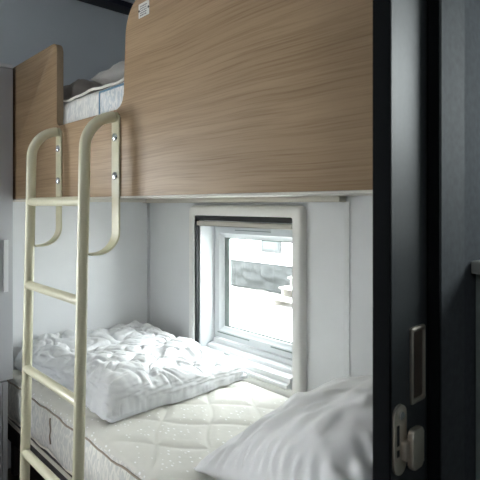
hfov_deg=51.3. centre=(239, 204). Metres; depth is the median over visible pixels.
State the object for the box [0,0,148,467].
wall
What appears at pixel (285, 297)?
steps
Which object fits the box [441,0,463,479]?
trim
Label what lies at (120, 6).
trim
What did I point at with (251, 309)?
ground
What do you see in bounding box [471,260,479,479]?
base cabinet
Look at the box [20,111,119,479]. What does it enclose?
ladder
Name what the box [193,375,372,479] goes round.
pillow
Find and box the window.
[189,205,306,397]
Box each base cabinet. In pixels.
[0,380,7,479]
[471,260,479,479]
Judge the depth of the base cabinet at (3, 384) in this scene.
2.09 m
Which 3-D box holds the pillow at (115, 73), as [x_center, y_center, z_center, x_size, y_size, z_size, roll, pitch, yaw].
[-0.194,-0.478,1.820,0.600,0.162,0.440,0,0,43]
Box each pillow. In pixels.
[90,61,124,86]
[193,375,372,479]
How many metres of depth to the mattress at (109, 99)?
1.65 m
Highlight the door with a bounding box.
[373,0,427,479]
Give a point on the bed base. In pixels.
(14, 431)
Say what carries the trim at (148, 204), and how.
attached to the wall at (169, 222)
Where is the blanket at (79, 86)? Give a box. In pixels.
[63,79,107,102]
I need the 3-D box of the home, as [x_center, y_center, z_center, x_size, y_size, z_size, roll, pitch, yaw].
[0.877,-0.252,12.703,4.200,4.096,13.100,0,0,-43]
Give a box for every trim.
[78,0,132,14]
[147,203,149,322]
[344,202,349,376]
[428,0,440,479]
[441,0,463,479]
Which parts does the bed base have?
leg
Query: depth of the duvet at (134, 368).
2.05 m
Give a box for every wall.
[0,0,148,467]
[150,195,372,391]
[438,0,479,479]
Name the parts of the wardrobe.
handle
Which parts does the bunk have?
board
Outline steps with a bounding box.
[270,276,291,305]
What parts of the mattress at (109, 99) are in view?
label panel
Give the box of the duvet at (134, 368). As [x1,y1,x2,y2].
[15,320,247,422]
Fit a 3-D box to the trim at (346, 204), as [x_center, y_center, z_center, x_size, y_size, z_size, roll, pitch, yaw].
[0.397,0.559,1.855,0.003,1.142,0.025,0,0,-43]
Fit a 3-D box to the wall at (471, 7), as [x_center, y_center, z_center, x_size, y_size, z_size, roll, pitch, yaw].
[0.577,0.076,1.078,0.790,2.307,0.076,0,0,-43]
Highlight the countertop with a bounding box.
[471,260,479,273]
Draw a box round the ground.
[231,258,291,340]
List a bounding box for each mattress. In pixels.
[7,369,288,479]
[63,78,123,123]
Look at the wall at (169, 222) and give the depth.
1.94 m
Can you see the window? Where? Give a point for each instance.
(276, 365)
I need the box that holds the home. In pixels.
[231,239,291,293]
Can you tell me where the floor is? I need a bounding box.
[8,465,44,479]
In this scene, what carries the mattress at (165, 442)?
on the bed base
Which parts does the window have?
sill, sash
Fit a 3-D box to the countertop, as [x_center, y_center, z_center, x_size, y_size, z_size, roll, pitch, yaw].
[1.173,0.107,0.511,0.675,0.022,1.563,0,0,-43]
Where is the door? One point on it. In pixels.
(400, 27)
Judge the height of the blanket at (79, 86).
0.120 m
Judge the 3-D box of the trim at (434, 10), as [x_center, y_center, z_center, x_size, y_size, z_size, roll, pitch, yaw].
[0.305,0.076,0.786,0.006,2.307,0.019,0,0,-43]
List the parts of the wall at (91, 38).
wall panel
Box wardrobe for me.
[0,63,12,380]
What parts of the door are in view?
latch plate, thumb lever, flush pull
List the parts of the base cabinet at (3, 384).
panel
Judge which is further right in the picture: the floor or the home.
the home
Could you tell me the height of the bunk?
0.577 m
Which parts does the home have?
pane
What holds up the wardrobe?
on the base cabinet at (3, 384)
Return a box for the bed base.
[8,417,71,479]
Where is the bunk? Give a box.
[13,0,372,202]

